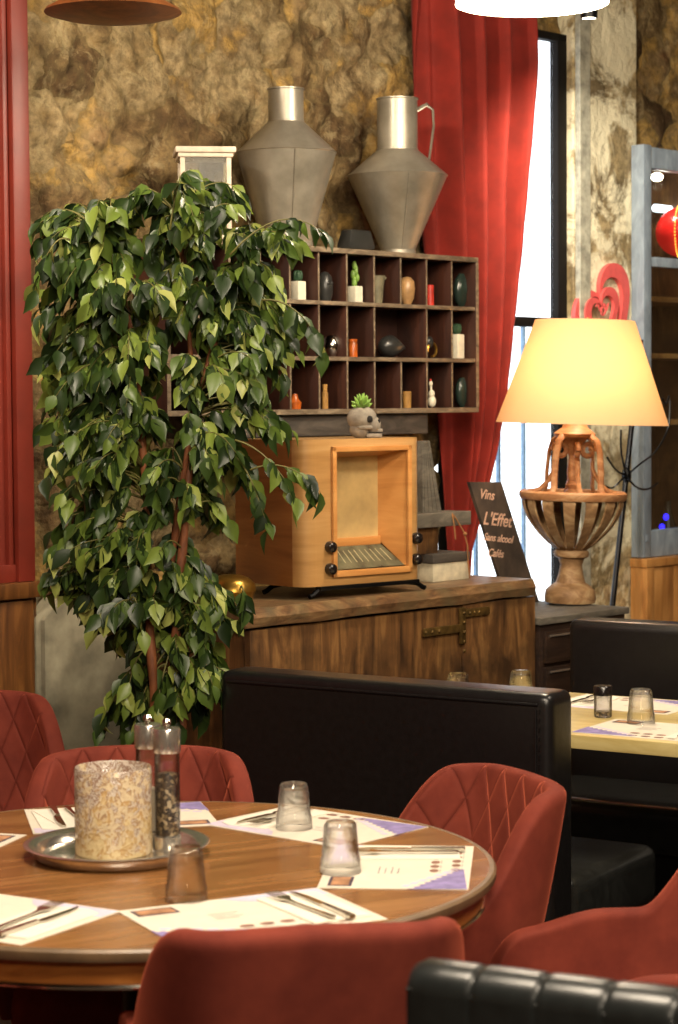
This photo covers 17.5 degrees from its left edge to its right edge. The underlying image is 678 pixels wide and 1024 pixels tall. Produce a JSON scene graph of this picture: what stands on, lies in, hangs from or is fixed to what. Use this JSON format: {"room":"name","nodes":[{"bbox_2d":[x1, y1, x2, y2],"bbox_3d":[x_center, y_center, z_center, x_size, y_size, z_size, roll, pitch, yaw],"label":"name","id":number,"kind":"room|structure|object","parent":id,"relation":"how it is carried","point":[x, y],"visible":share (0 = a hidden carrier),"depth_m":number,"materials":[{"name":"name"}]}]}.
{"room":"restaurant","nodes":[
{"label":"restaurant","id":0,"kind":"room"},
{"bbox_2d":[0,1018,10,1023],"bbox_3d":[1.318,1.401,3.763,7.900,0.100,11.400,2,4,42],"label":"floor","id":1,"kind":"structure","parent":0,"point":[1,1020],"depth_m":5.51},
{"bbox_2d":[0,690,64,810],"bbox_3d":[-0.866,0.876,5.218,0.505,0.836,0.627,-1,3,-15],"label":"velvet chair","id":2,"kind":"object","parent":1,"relation":"on","point":[30,732],"visible":0.22,"depth_m":5.45,"materials":[{"name":"red fabric"}]},
{"bbox_2d":[0,745,253,1023],"bbox_3d":[-0.397,0.918,4.324,0.505,0.836,0.627,-1,3,-2],"label":"velvet chair","id":3,"kind":"object","parent":1,"relation":"on","point":[206,773],"visible":0.08,"depth_m":4.49,"materials":[{"name":"red fabric"}]},
{"bbox_2d":[23,170,333,745],"bbox_3d":[-0.379,0.233,5.370,0.752,2.094,0.474,0,3,0],"label":"ficus tree","id":4,"kind":"object","parent":1,"relation":"on","point":[101,394],"visible":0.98,"depth_m":5.29,"materials":[{"name":"green plant"}]},
{"bbox_2d":[0,801,495,1011],"bbox_3d":[-0.328,0.984,3.830,1.204,0.750,1.204,-2,3,-29],"label":"round dining table","id":5,"kind":"object","parent":1,"relation":"on","point":[112,952],"visible":0.47,"depth_m":3.61,"materials":[{"name":"brown wood"}]},
{"bbox_2d":[0,833,25,846],"bbox_3d":[-0.747,0.605,3.939,0.248,0.002,0.352,0,3,17],"label":"placemat","id":6,"kind":"object","parent":5,"relation":"on","point":[5,839],"visible":1,"depth_m":4.04,"materials":[{"name":"paper"}]},
{"bbox_2d":[0,894,119,944],"bbox_3d":[-0.555,0.629,3.439,0.352,0.002,0.248,1,3,31],"label":"placemat","id":7,"kind":"object","parent":5,"relation":"on","point":[10,905],"visible":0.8,"depth_m":3.46,"materials":[{"name":"paper"}]},
{"bbox_2d":[0,906,98,939],"bbox_3d":[-0.463,0.629,3.384,0.113,0.002,0.200,1,3,26],"label":"paper napkin","id":8,"kind":"object","parent":7,"relation":"on","point":[79,914],"visible":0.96,"depth_m":3.38,"materials":[{"name":"paper"}]},
{"bbox_2d":[0,900,64,927],"bbox_3d":[-0.484,0.622,3.391,0.023,0.005,0.193,1,3,25],"label":"fork","id":9,"kind":"object","parent":8,"relation":"on","point":[52,904],"visible":1,"depth_m":3.43,"materials":[{"name":"silver metal"}]},
{"bbox_2d":[0,906,78,935],"bbox_3d":[-0.456,0.625,3.371,0.015,0.005,0.207,1,3,29],"label":"knife","id":10,"kind":"object","parent":8,"relation":"on","point":[18,927],"visible":1,"depth_m":3.35,"materials":[{"name":"silver metal"}]},
{"bbox_2d":[23,827,209,872],"bbox_3d":[-0.391,0.593,3.877,0.328,0.026,0.328,0,3,0],"label":"serving tray","id":11,"kind":"object","parent":5,"relation":"on","point":[55,848],"visible":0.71,"depth_m":3.81,"materials":[{"name":"metal"}]},
{"bbox_2d":[74,760,152,859],"bbox_3d":[-0.398,0.525,3.882,0.136,0.153,0.136,0,3,0],"label":"candle holder","id":12,"kind":"object","parent":11,"relation":"on","point":[113,798],"visible":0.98,"depth_m":3.83,"materials":[{"name":"beige glass"}]},
{"bbox_2d":[134,714,160,845],"bbox_3d":[-0.343,0.480,3.955,0.049,0.235,0.049,-2,3,-23],"label":"salt mill","id":13,"kind":"object","parent":11,"relation":"on","point":[143,731],"visible":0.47,"depth_m":3.94,"materials":[{"name":"clear glass"}]},
{"bbox_2d":[153,718,180,851],"bbox_3d":[-0.305,0.482,3.903,0.049,0.235,0.049,0,3,0],"label":"pepper mill","id":14,"kind":"object","parent":11,"relation":"on","point":[166,738],"visible":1,"depth_m":3.89,"materials":[{"name":"clear glass"}]},
{"bbox_2d":[24,802,216,833],"bbox_3d":[-0.420,0.587,4.236,0.352,0.002,0.248,-1,3,-12],"label":"placemat","id":15,"kind":"object","parent":5,"relation":"on","point":[192,814],"visible":0.28,"depth_m":4.24,"materials":[{"name":"paper"}]},
{"bbox_2d":[31,808,74,829],"bbox_3d":[-0.525,0.587,4.213,0.113,0.002,0.200,-1,3,-17],"label":"paper napkin","id":16,"kind":"object","parent":15,"relation":"on","point":[45,818],"visible":0.55,"depth_m":4.21,"materials":[{"name":"paper"}]},
{"bbox_2d":[49,805,66,826],"bbox_3d":[-0.540,0.582,4.217,0.014,0.005,0.207,-1,3,-13],"label":"knife","id":17,"kind":"object","parent":16,"relation":"on","point":[53,808],"visible":1,"depth_m":4.22,"materials":[{"name":"silver metal"}]},
{"bbox_2d":[165,844,207,901],"bbox_3d":[-0.245,0.579,3.530,0.070,0.085,0.068,-3,4,-37],"label":"tumbler","id":18,"kind":"object","parent":5,"relation":"on","point":[199,856],"visible":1,"depth_m":3.54,"materials":[{"name":"clear glass"}]},
{"bbox_2d":[119,888,387,936],"bbox_3d":[-0.137,0.627,3.421,0.352,0.002,0.248,-2,3,-26],"label":"placemat","id":19,"kind":"object","parent":5,"relation":"on","point":[243,912],"visible":0.7,"depth_m":3.42,"materials":[{"name":"paper"}]},
{"bbox_2d":[256,892,371,923],"bbox_3d":[-0.041,0.622,3.469,0.113,0.002,0.200,-2,3,-31],"label":"paper napkin","id":20,"kind":"object","parent":19,"relation":"on","point":[308,915],"visible":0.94,"depth_m":3.46,"materials":[{"name":"paper"}]},
{"bbox_2d":[264,890,335,917],"bbox_3d":[-0.059,0.616,3.456,0.023,0.005,0.193,-2,3,-32],"label":"fork","id":21,"kind":"object","parent":20,"relation":"on","point":[281,896],"visible":1,"depth_m":3.48,"materials":[{"name":"silver metal"}]},
{"bbox_2d":[289,891,354,918],"bbox_3d":[-0.027,0.617,3.469,0.016,0.005,0.207,-2,3,-28],"label":"knife","id":22,"kind":"object","parent":20,"relation":"on","point":[347,914],"visible":1,"depth_m":3.44,"materials":[{"name":"silver metal"}]},
{"bbox_2d":[206,805,427,846],"bbox_3d":[-0.045,0.590,4.138,0.352,0.002,0.248,2,4,41],"label":"placemat","id":23,"kind":"object","parent":5,"relation":"on","point":[368,829],"visible":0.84,"depth_m":4.10,"materials":[{"name":"paper"}]},
{"bbox_2d":[223,807,327,828],"bbox_3d":[-0.126,0.585,4.208,0.113,0.002,0.200,2,4,36],"label":"paper napkin","id":24,"kind":"object","parent":23,"relation":"on","point":[298,816],"visible":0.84,"depth_m":4.18,"materials":[{"name":"paper"}]},
{"bbox_2d":[237,805,304,822],"bbox_3d":[-0.131,0.579,4.221,0.015,0.005,0.207,2,4,39],"label":"knife","id":25,"kind":"object","parent":24,"relation":"on","point":[299,807],"visible":0.8,"depth_m":4.22,"materials":[{"name":"silver metal"}]},
{"bbox_2d":[247,808,313,823],"bbox_3d":[-0.107,0.578,4.197,0.023,0.005,0.193,2,4,35],"label":"fork","id":26,"kind":"object","parent":24,"relation":"on","point":[261,820],"visible":0.91,"depth_m":4.16,"materials":[{"name":"silver metal"}]},
{"bbox_2d":[276,781,312,829],"bbox_3d":[-0.084,0.548,4.109,0.070,0.085,0.068,-1,3,-19],"label":"tumbler","id":27,"kind":"object","parent":23,"relation":"on","point":[305,791],"visible":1,"depth_m":4.12,"materials":[{"name":"clear glass"}]},
{"bbox_2d":[317,845,473,889],"bbox_3d":[0.102,0.607,3.772,0.248,0.002,0.352,0,3,5],"label":"placemat","id":28,"kind":"object","parent":5,"relation":"on","point":[424,874],"visible":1,"depth_m":3.72,"materials":[{"name":"paper"}]},
{"bbox_2d":[320,819,360,874],"bbox_3d":[0.002,0.567,3.724,0.071,0.087,0.070,-1,3,-9],"label":"tumbler","id":29,"kind":"object","parent":28,"relation":"on","point":[326,831],"visible":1,"depth_m":3.74,"materials":[{"name":"clear glass"}]},
{"bbox_2d":[346,846,460,858],"bbox_3d":[0.112,0.600,3.879,0.200,0.002,0.113,0,3,0],"label":"paper napkin","id":30,"kind":"object","parent":28,"relation":"on","point":[350,854],"visible":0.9,"depth_m":3.85,"materials":[{"name":"paper"}]},
{"bbox_2d":[349,849,458,852],"bbox_3d":[0.114,0.594,3.857,0.193,0.005,0.023,0,3,-1],"label":"fork","id":31,"kind":"object","parent":30,"relation":"on","point":[350,850],"visible":1,"depth_m":3.85,"materials":[{"name":"silver metal"}]},
{"bbox_2d":[348,846,464,850],"bbox_3d":[0.119,0.594,3.891,0.207,0.005,0.016,0,3,3],"label":"knife","id":32,"kind":"object","parent":30,"relation":"on","point":[460,848],"visible":0.96,"depth_m":3.89,"materials":[{"name":"silver metal"}]},
{"bbox_2d":[118,916,464,1023],"bbox_3d":[-0.071,0.967,3.317,0.505,0.836,0.627,-1,3,-9],"label":"velvet chair","id":33,"kind":"object","parent":1,"relation":"on","point":[330,973],"visible":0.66,"depth_m":3.00,"materials":[{"name":"red fabric"}]},
{"bbox_2d":[130,575,535,748],"bbox_3d":[0.008,0.723,6.443,0.488,1.000,1.275,2,4,42],"label":"sideboard","id":34,"kind":"object","parent":1,"relation":"on","point":[482,627],"visible":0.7,"depth_m":6.29,"materials":[{"name":"brown wood"}]},
{"bbox_2d":[218,574,256,597],"bbox_3d":[-0.299,0.207,6.079,0.142,0.072,0.142,0,3,0],"label":"bowl","id":35,"kind":"object","parent":34,"relation":"on","point":[232,582],"visible":0.45,"depth_m":6.03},
{"bbox_2d":[235,436,425,598],"bbox_3d":[-0.013,0.009,6.288,0.463,0.441,0.324,-3,4,-40],"label":"radio","id":36,"kind":"object","parent":34,"relation":"on","point":[365,534],"visible":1,"depth_m":6.21,"materials":[{"name":"brown wood"}]},
{"bbox_2d":[347,393,382,437],"bbox_3d":[0.072,-0.273,6.243,0.101,0.131,0.075,-1,3,-7],"label":"planter","id":37,"kind":"object","parent":36,"relation":"on","point":[363,422],"visible":0.99,"depth_m":6.22,"materials":[{"name":"grey concrete"}]},
{"bbox_2d":[367,416,382,432],"bbox_3d":[0.100,-0.248,6.222,0.049,0.050,0.021,-1,3,-14],"label":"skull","id":38,"kind":"object","parent":37,"relation":"attached to","point":[373,423],"depth_m":6.22},
{"bbox_2d":[417,550,469,581],"bbox_3d":[0.295,0.164,6.713,0.128,0.084,0.179,2,4,42],"label":"storage box","id":39,"kind":"object","parent":34,"relation":"on","point":[444,565],"visible":0.69,"depth_m":6.65,"materials":[{"name":"grey wood"}]},
{"bbox_2d":[417,527,437,553],"bbox_3d":[0.234,0.085,6.650,0.080,0.080,0.110,2,4,42],"label":"wooden block","id":40,"kind":"object","parent":39,"relation":"on","point":[429,545],"visible":0.36,"depth_m":6.63,"materials":[{"name":"brown wood"}]},
{"bbox_2d":[417,510,470,528],"bbox_3d":[0.272,0.022,6.670,0.095,0.042,0.295,2,4,42],"label":"plank","id":41,"kind":"object","parent":40,"relation":"on","point":[444,518],"visible":0.5,"depth_m":6.65,"materials":[{"name":"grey wood"}]},
{"bbox_2d":[417,441,441,512],"bbox_3d":[0.275,-0.107,6.662,0.022,0.217,0.090,2,4,42],"label":"board","id":42,"kind":"object","parent":41,"relation":"on","point":[428,501],"visible":1,"depth_m":6.64,"materials":[{"name":"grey wood"}]},
{"bbox_2d":[452,513,470,577],"bbox_3d":[0.372,0.102,6.694,0.066,0.202,0.018,-2,3,-31],"label":"cord","id":43,"kind":"object","parent":41,"relation":"hanging from","point":[453,515],"visible":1,"depth_m":6.70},
{"bbox_2d":[222,667,655,921],"bbox_3d":[0.245,0.827,5.305,0.892,0.905,0.589,1,3,33],"label":"bench","id":44,"kind":"object","parent":1,"relation":"on","point":[358,742],"visible":0.29,"depth_m":5.05,"materials":[{"name":"black leather"}]},
{"bbox_2d":[399,763,566,965],"bbox_3d":[0.093,0.924,4.142,0.627,0.836,0.505,-2,3,-24],"label":"velvet chair","id":45,"kind":"object","parent":1,"relation":"on","point":[515,815],"visible":0.28,"depth_m":4.07,"materials":[{"name":"red fabric"}]},
{"bbox_2d":[467,482,538,601],"bbox_3d":[0.537,0.101,7.176,0.045,0.409,0.326,2,4,42],"label":"chalkboard","id":46,"kind":"object","parent":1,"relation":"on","point":[489,499],"visible":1,"depth_m":7.15,"materials":[{"name":"stone"}]},
{"bbox_2d":[406,958,677,1023],"bbox_3d":[0.701,0.994,2.013,1.598,0.900,0.550,1,3,27],"label":"bench","id":47,"kind":"object","parent":1,"relation":"on","point":[439,991],"visible":1,"depth_m":2.47,"materials":[{"name":"leather"}]},
{"bbox_2d":[535,601,628,691],"bbox_3d":[0.626,0.728,7.105,0.440,0.835,0.478,2,4,42],"label":"drawer unit","id":48,"kind":"object","parent":1,"relation":"on","point":[553,621],"visible":0.14,"depth_m":6.85,"materials":[{"name":"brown wood"}]},
{"bbox_2d":[496,317,668,604],"bbox_3d":[0.796,-0.168,7.208,0.562,0.935,0.563,0,3,2],"label":"table lamp","id":49,"kind":"object","parent":48,"relation":"on","point":[574,373],"visible":1,"depth_m":7.05,"materials":[{"name":"fabric"}]},
{"bbox_2d":[488,870,677,986],"bbox_3d":[0.500,0.943,3.721,0.627,0.836,0.505,-1,3,-4],"label":"velvet chair","id":50,"kind":"object","parent":1,"relation":"on","point":[634,944],"visible":0.5,"depth_m":3.92,"materials":[{"name":"red fabric"}]},
{"bbox_2d":[569,692,677,757],"bbox_3d":[0.971,0.895,5.401,1.670,0.750,0.680,1,3,33],"label":"dining table","id":51,"kind":"object","parent":1,"relation":"on","point":[581,718],"visible":0.02,"depth_m":5.22,"materials":[{"name":"brown wood"}]},
{"bbox_2d":[510,670,531,686],"bbox_3d":[0.478,0.459,5.780,0.070,0.085,0.068,-2,3,-31],"label":"tumbler","id":52,"kind":"object","parent":51,"relation":"on","point":[529,677],"visible":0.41,"depth_m":5.79,"materials":[{"name":"clear glass"}]},
{"bbox_2d":[593,684,612,717],"bbox_3d":[0.663,0.475,5.525,0.049,0.079,0.049,0,3,0],"label":"spice jar","id":53,"kind":"object","parent":51,"relation":"on","point":[601,689],"visible":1,"depth_m":5.51,"materials":[{"name":"clear glass"}]},
{"bbox_2d":[571,694,677,714],"bbox_3d":[0.750,0.502,5.753,0.352,0.002,0.248,1,3,33],"label":"placemat","id":54,"kind":"object","parent":51,"relation":"on","point":[640,705],"visible":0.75,"depth_m":5.71,"materials":[{"name":"paper"}]},
{"bbox_2d":[571,695,622,705],"bbox_3d":[0.660,0.498,5.810,0.113,0.002,0.200,1,3,28],"label":"paper napkin","id":55,"kind":"object","parent":54,"relation":"on","point":[603,700],"visible":0.55,"depth_m":5.80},
{"bbox_2d":[572,719,677,740],"bbox_3d":[0.769,0.525,5.286,0.352,0.002,0.248,1,3,33],"label":"placemat","id":56,"kind":"object","parent":51,"relation":"on","point":[616,727],"visible":1,"depth_m":5.31,"materials":[{"name":"paper"}]},
{"bbox_2d":[627,688,654,723],"bbox_3d":[0.742,0.477,5.402,0.070,0.085,0.068,-2,3,-21],"label":"tumbler","id":57,"kind":"object","parent":56,"relation":"on","point":[631,696],"visible":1,"depth_m":5.41,"materials":[{"name":"clear glass"}]},
{"bbox_2d":[570,617,677,906],"bbox_3d":[1.309,0.790,5.832,1.700,0.911,0.500,1,3,33],"label":"bench","id":58,"kind":"object","parent":1,"relation":"on","point":[616,796],"visible":0.42,"depth_m":6.23,"materials":[{"name":"black leather"}]},
{"bbox_2d":[605,339,670,605],"bbox_3d":[0.988,0.267,7.710,0.200,1.768,1.103,1,3,22],"label":"stand","id":59,"kind":"object","parent":1,"relation":"on","point":[626,473],"visible":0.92,"depth_m":7.90,"materials":[{"name":"black metal"}]},
{"bbox_2d":[630,554,677,620],"bbox_3d":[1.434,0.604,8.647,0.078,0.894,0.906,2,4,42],"label":"base cabinet","id":60,"kind":"object","parent":1,"relation":"on","point":[654,580],"visible":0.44,"depth_m":8.32,"materials":[{"name":"wood"}]},
{"bbox_2d":[27,0,677,597],"bbox_3d":[0.359,-0.441,7.628,0.117,3.200,6.800,2,4,42],"label":"wall","id":61,"kind":"structure","parent":0,"point":[110,107],"depth_m":6.74,"materials":[{"name":"stone"}]},
{"bbox_2d":[34,597,130,749],"bbox_3d":[-0.746,0.734,6.316,0.100,1.003,0.387,2,4,42],"label":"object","id":62,"kind":"structure","parent":61,"relation":"attached to","point":[75,680],"depth_m":6.22,"materials":[{"name":"grey paint"}]},
{"bbox_2d":[166,413,427,438],"bbox_3d":[-0.130,-0.266,6.761,0.200,0.065,1.020,2,4,42],"label":"board","id":63,"kind":"object","parent":61,"relation":"attached to","point":[391,423],"visible":0.38,"depth_m":6.75,"materials":[{"name":"grey wood"}]},
{"bbox_2d":[132,238,478,416],"bbox_3d":[-0.064,-0.553,6.747,0.140,0.506,1.409,2,4,42],"label":"cubby shelf","id":64,"kind":"object","parent":63,"relation":"on","point":[383,379],"visible":0.61,"depth_m":6.93,"materials":[{"name":"brown wood"}]},
{"bbox_2d":[173,146,235,239],"bbox_3d":[-0.390,-0.918,6.378,0.175,0.264,0.175,-1,3,-7],"label":"lantern","id":65,"kind":"object","parent":64,"relation":"on","point":[182,155],"visible":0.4,"depth_m":6.30,"materials":[{"name":"white paint"}]},
{"bbox_2d":[236,86,336,245],"bbox_3d":[-0.159,-1.037,6.629,0.305,0.473,0.305,2,4,42],"label":"metal vase","id":66,"kind":"object","parent":64,"relation":"on","point":[286,166],"visible":0.77,"depth_m":6.54,"materials":[{"name":"metal"}]},
{"bbox_2d":[292,394,300,408],"bbox_3d":[-0.134,-0.335,6.665,0.040,0.047,0.040,2,4,42],"label":"bottle","id":67,"kind":"object","parent":64,"relation":"in","point":[296,403],"visible":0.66,"depth_m":6.65,"materials":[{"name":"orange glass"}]},
{"bbox_2d":[291,270,305,299],"bbox_3d":[-0.124,-0.686,6.660,0.036,0.092,0.036,2,4,42],"label":"potted cactus","id":68,"kind":"object","parent":64,"relation":"on","point":[298,287],"visible":0.97,"depth_m":6.65,"materials":[{"name":"white ceramic"}]},
{"bbox_2d":[291,281,305,299],"bbox_3d":[-0.124,-0.669,6.660,0.036,0.058,0.036,2,4,42],"label":"pot","id":69,"kind":"object","parent":68,"relation":"attached to","point":[298,288],"depth_m":6.65,"materials":[{"name":"white ceramic"}]},
{"bbox_2d":[171,354,474,362],"bbox_3d":[-0.060,-0.469,6.748,0.125,0.013,1.377,2,4,42],"label":"shelf","id":70,"kind":"object","parent":64,"relation":"attached to","point":[309,358],"depth_m":6.94,"materials":[{"name":"brown wood"}]},
{"bbox_2d":[322,384,327,408],"bbox_3d":[-0.043,-0.355,6.764,0.020,0.075,0.020,2,4,42],"label":"vial","id":71,"kind":"object","parent":64,"relation":"in","point":[324,386],"visible":1,"depth_m":6.76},
{"bbox_2d":[320,272,332,300],"bbox_3d":[-0.043,-0.692,6.749,0.052,0.092,0.051,2,4,42],"label":"vase","id":72,"kind":"object","parent":64,"relation":"on","point":[326,283],"visible":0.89,"depth_m":6.73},
{"bbox_2d":[323,334,339,356],"bbox_3d":[-0.022,-0.513,6.781,0.060,0.069,0.060,2,4,42],"label":"ball","id":73,"kind":"object","parent":64,"relation":"on","point":[331,342],"visible":0.8,"depth_m":6.76,"materials":[{"name":"silver metal"}]},
{"bbox_2d":[348,339,357,356],"bbox_3d":[0.043,-0.510,6.853,0.029,0.056,0.029,2,4,42],"label":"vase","id":74,"kind":"object","parent":64,"relation":"on","point":[352,346],"visible":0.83,"depth_m":6.84,"materials":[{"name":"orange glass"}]},
{"bbox_2d":[348,261,362,301],"bbox_3d":[0.050,-0.717,6.851,0.036,0.130,0.036,2,4,42],"label":"potted cactus","id":75,"kind":"object","parent":64,"relation":"on","point":[355,293],"visible":0.96,"depth_m":6.84,"materials":[{"name":"white ceramic"}]},
{"bbox_2d":[348,286,362,301],"bbox_3d":[0.050,-0.677,6.853,0.036,0.052,0.036,2,4,42],"label":"pot","id":76,"kind":"object","parent":75,"relation":"attached to","point":[355,293],"depth_m":6.84,"materials":[{"name":"white ceramic"}]},
{"bbox_2d":[337,229,374,249],"bbox_3d":[0.052,-0.843,6.819,0.060,0.062,0.120,2,4,42],"label":"tin box","id":77,"kind":"object","parent":64,"relation":"on","point":[349,238],"visible":0.9,"depth_m":6.79,"materials":[{"name":"metal"}]},
{"bbox_2d":[375,275,386,302],"bbox_3d":[0.120,-0.700,6.935,0.054,0.088,0.066,0,3,8],"label":"jug","id":78,"kind":"object","parent":64,"relation":"on","point":[379,279],"visible":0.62,"depth_m":6.91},
{"bbox_2d":[287,299,474,311],"bbox_3d":[-0.061,-0.638,6.740,0.125,0.013,1.377,2,4,42],"label":"shelf","id":79,"kind":"object","parent":64,"relation":"attached to","point":[308,305],"depth_m":6.89,"materials":[{"name":"brown wood"}]},
{"bbox_2d":[378,335,404,356],"bbox_3d":[0.168,-0.527,7.006,0.068,0.072,0.112,2,4,42],"label":"vase","id":80,"kind":"object","parent":64,"relation":"on","point":[388,346],"visible":0.96,"depth_m":6.97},
{"bbox_2d":[347,96,447,252],"bbox_3d":[0.187,-1.069,7.011,0.322,0.493,0.322,2,4,42],"label":"jug","id":81,"kind":"object","parent":64,"relation":"on","point":[397,188],"visible":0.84,"depth_m":6.94,"materials":[{"name":"metal"}]},
{"bbox_2d":[402,391,411,407],"bbox_3d":[0.218,-0.360,7.053,0.030,0.053,0.030,2,4,42],"label":"cork stopper","id":82,"kind":"object","parent":64,"relation":"in","point":[406,395],"visible":1,"depth_m":7.04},
{"bbox_2d":[402,277,414,303],"bbox_3d":[0.217,-0.708,7.038,0.053,0.091,0.053,2,4,42],"label":"vase","id":83,"kind":"object","parent":64,"relation":"on","point":[408,285],"visible":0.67,"depth_m":7.02,"materials":[{"name":"beige ceramic"}]},
{"bbox_2d":[427,285,433,304],"bbox_3d":[0.295,-0.701,7.123,0.026,0.068,0.026,2,4,42],"label":"candle","id":84,"kind":"object","parent":64,"relation":"on","point":[430,288],"visible":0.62,"depth_m":7.11,"materials":[{"name":"wax"}]},
{"bbox_2d":[428,379,435,406],"bbox_3d":[0.302,-0.386,7.145,0.027,0.094,0.027,2,4,42],"label":"vase","id":85,"kind":"object","parent":64,"relation":"in","point":[431,400],"visible":0.99,"depth_m":7.13,"materials":[{"name":"white ceramic"}]},
{"bbox_2d":[428,336,437,357],"bbox_3d":[0.299,-0.535,7.141,0.024,0.072,0.053,2,4,42],"label":"ring ornament","id":86,"kind":"object","parent":64,"relation":"on","point":[431,343],"visible":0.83,"depth_m":7.13,"materials":[{"name":"gold metal"}]},
{"bbox_2d":[453,323,463,357],"bbox_3d":[0.388,-0.562,7.233,0.036,0.116,0.036,2,4,42],"label":"potted cactus","id":87,"kind":"object","parent":64,"relation":"on","point":[458,338],"visible":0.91,"depth_m":7.22,"materials":[{"name":"white ceramic"}]},
{"bbox_2d":[453,334,463,357],"bbox_3d":[0.388,-0.544,7.234,0.036,0.080,0.036,2,4,42],"label":"pot","id":88,"kind":"object","parent":87,"relation":"attached to","point":[458,339],"depth_m":7.22,"materials":[{"name":"white ceramic"}]},
{"bbox_2d":[453,273,466,306],"bbox_3d":[0.408,-0.731,7.248,0.048,0.114,0.088,2,4,42],"label":"vase","id":89,"kind":"object","parent":64,"relation":"in","point":[460,283],"visible":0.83,"depth_m":7.22,"materials":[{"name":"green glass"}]},
{"bbox_2d":[455,377,466,406],"bbox_3d":[0.409,-0.396,7.264,0.041,0.099,0.068,2,4,42],"label":"vase","id":90,"kind":"object","parent":64,"relation":"in","point":[460,388],"visible":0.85,"depth_m":7.24,"materials":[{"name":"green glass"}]},
{"bbox_2d":[575,13,590,585],"bbox_3d":[0.894,-0.617,8.056,0.024,2.900,0.065,2,4,42],"label":"trim","id":91,"kind":"structure","parent":61,"relation":"attached to","point":[582,27],"depth_m":8.01,"materials":[{"name":"metal"}]},
{"label":"rail","id":92,"kind":"object","parent":61,"relation":"attached to","visible":0},
{"bbox_2d":[411,0,538,574],"bbox_3d":[0.468,-0.769,7.506,0.149,2.338,0.525,2,4,42],"label":"curtain","id":93,"kind":"object","parent":92,"relation":"hanging from","point":[478,74],"visible":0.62,"depth_m":7.46,"materials":[{"name":"fabric"}]},
{"bbox_2d":[558,0,635,618],"bbox_3d":[0.967,-0.475,8.219,0.075,3.200,0.403,2,4,42],"label":"wall pillar","id":94,"kind":"structure","parent":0,"point":[613,32],"depth_m":8.18,"materials":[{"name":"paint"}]},
{"bbox_2d":[571,263,629,319],"bbox_3d":[0.973,-0.746,8.132,0.030,0.353,0.347,2,4,42],"label":"heart ornament","id":95,"kind":"object","parent":94,"relation":"attached to","point":[619,305],"visible":0.59,"depth_m":8.16,"materials":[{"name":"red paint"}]},
{"bbox_3d":[1.295,-1.894,3.595,7.900,0.100,11.400,2,4,42],"label":"ceiling","id":96,"kind":"structure","parent":0,"visible":0},
{"bbox_2d":[44,0,181,25],"bbox_3d":[-0.587,-1.600,5.676,0.356,0.673,0.356,0,3,0],"label":"pendant lamp","id":97,"kind":"object","parent":96,"relation":"hanging from","point":[89,12],"visible":1,"depth_m":5.61,"materials":[{"name":"metal"}]},
{"bbox_2d":[455,0,608,16],"bbox_3d":[0.506,-1.643,5.774,0.404,0.613,0.404,0,3,0],"label":"pendant lamp","id":98,"kind":"object","parent":96,"relation":"hanging from","point":[499,8],"visible":1,"depth_m":5.86,"materials":[{"name":"beige"}]},
{"bbox_2d":[580,9,597,19],"bbox_3d":[0.786,-1.782,6.919,0.060,0.456,0.060,0,3,0],"label":"ceiling spotlight","id":99,"kind":"object","parent":96,"relation":"hanging from","point":[591,15],"visible":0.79,"depth_m":6.91,"materials":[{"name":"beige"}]},
{"bbox_3d":[0.563,0.920,7.916,0.111,0.450,0.705,2,4,42],"label":"wall","id":100,"kind":"structure","parent":0,"visible":0},
{"bbox_2d":[438,29,566,583],"bbox_3d":[0.526,-0.516,7.889,0.230,2.420,0.736,2,4,42],"label":"window","id":101,"kind":"structure","parent":100,"relation":"in","point":[558,42],"depth_m":8.01,"materials":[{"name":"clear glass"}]},
{"bbox_3d":[2.086,-0.673,9.533,0.115,1.551,1.644,2,4,42],"label":"wall","id":102,"kind":"structure","parent":0,"visible":0},
{"bbox_2d":[631,144,677,557],"bbox_3d":[1.225,-0.623,8.678,0.444,1.551,0.720,2,4,42],"label":"display case","id":103,"kind":"object","parent":102,"relation":"attached to","point":[654,272],"visible":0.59,"depth_m":8.44,"materials":[{"name":"blue paint"}]},
{"bbox_2d":[652,204,672,212],"bbox_3d":[1.347,-1.235,8.984,0.032,0.032,0.200,2,4,42],"label":"tube","id":104,"kind":"object","parent":103,"relation":"attached to","point":[655,208],"visible":0.81,"depth_m":8.92,"materials":[{"name":"white"}]},
{"bbox_2d":[651,353,677,360],"bbox_3d":[1.201,-0.617,8.737,0.290,0.020,0.626,2,4,42],"label":"shelf","id":105,"kind":"object","parent":103,"relation":"attached to","point":[654,356],"depth_m":8.62,"materials":[{"name":"orange wood"}]},
{"bbox_2d":[651,296,677,306],"bbox_3d":[1.200,-0.836,8.726,0.290,0.020,0.626,2,4,42],"label":"shelf","id":106,"kind":"object","parent":103,"relation":"attached to","point":[656,301],"depth_m":8.64,"materials":[{"name":"orange wood"}]},
{"bbox_2d":[655,206,677,256],"bbox_3d":[1.370,-1.165,8.787,0.210,0.306,0.213,0,3,0],"label":"lantern","id":107,"kind":"object","parent":103,"relation":"hanging from","point":[666,232],"visible":1,"depth_m":8.73,"materials":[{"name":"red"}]},
{"bbox_2d":[659,501,676,528],"bbox_3d":[1.312,0.032,8.776,0.072,0.150,0.072,0,3,0],"label":"glass bottle","id":108,"kind":"object","parent":103,"relation":"in","point":[670,523],"visible":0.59,"depth_m":8.76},
{"bbox_3d":[-3.460,-0.199,3.404,0.117,3.200,4.600,2,4,42],"label":"wall","id":109,"kind":"structure","parent":0,"visible":0},
{"bbox_2d":[0,0,34,583],"bbox_3d":[-2.902,-0.752,3.851,0.056,2.148,6.057,2,4,42],"label":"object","id":110,"kind":"structure","parent":109,"relation":"attached to","point":[17,522],"depth_m":6.06,"materials":[{"name":"red paint"}]},
{"bbox_2d":[0,581,40,693],"bbox_3d":[-2.878,0.845,3.934,0.073,1.052,6.077,2,4,42],"label":"trim","id":111,"kind":"structure","parent":109,"relation":"attached to","point":[17,599],"depth_m":6.09,"materials":[{"name":"brown wood"}]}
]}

